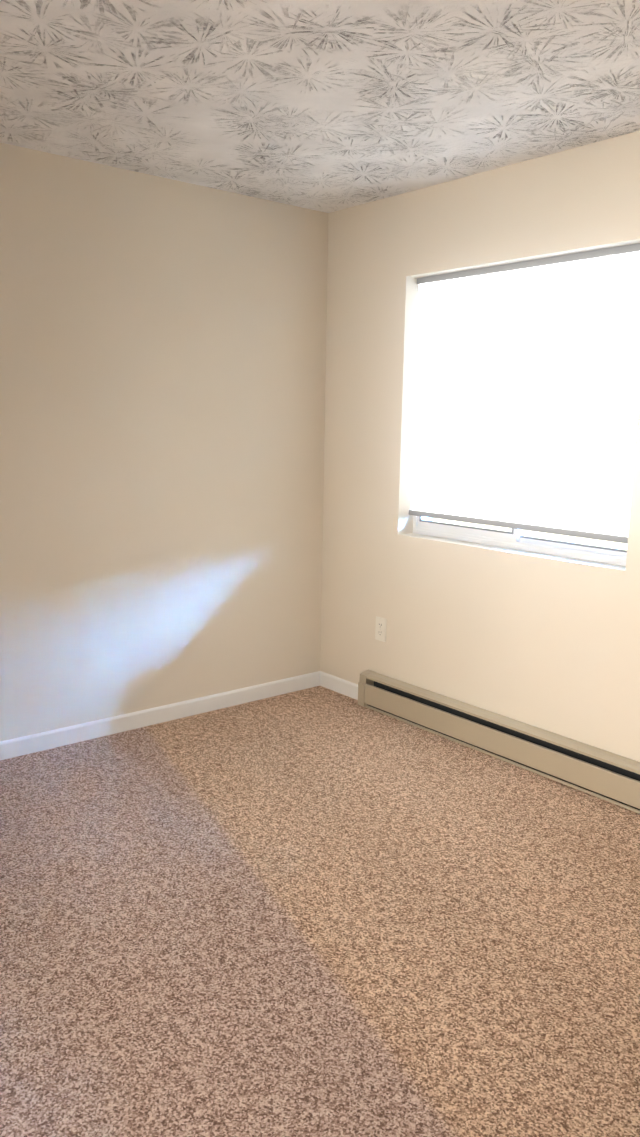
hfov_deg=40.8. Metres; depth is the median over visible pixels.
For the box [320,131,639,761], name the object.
wall
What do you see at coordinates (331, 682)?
baseboard
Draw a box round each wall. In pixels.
[0,142,328,740]
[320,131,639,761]
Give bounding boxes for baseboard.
[0,671,319,759]
[320,671,357,699]
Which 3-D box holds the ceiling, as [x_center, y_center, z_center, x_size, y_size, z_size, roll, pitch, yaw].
[-0.110,-1.341,1.435,4.390,0.120,4.650,-7,13,-39]
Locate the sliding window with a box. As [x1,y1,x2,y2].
[413,515,626,565]
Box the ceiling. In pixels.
[0,0,639,212]
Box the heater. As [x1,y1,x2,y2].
[358,670,639,813]
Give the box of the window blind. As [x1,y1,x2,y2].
[409,243,639,543]
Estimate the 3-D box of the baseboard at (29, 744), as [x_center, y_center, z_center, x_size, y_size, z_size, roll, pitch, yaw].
[-1.517,0.785,3.447,3.950,0.078,0.012,-7,13,-39]
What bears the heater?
attached to the wall at (549, 642)
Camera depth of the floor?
2.41 m
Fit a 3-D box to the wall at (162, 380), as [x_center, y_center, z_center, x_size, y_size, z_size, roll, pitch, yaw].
[-1.549,-0.396,3.339,4.390,2.440,0.200,-7,13,-39]
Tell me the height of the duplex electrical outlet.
0.118 m
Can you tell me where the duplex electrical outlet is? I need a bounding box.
[375,616,386,641]
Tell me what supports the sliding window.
in the wall at (549, 642)
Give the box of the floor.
[0,686,639,1136]
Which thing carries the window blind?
attached to the wall at (549, 642)

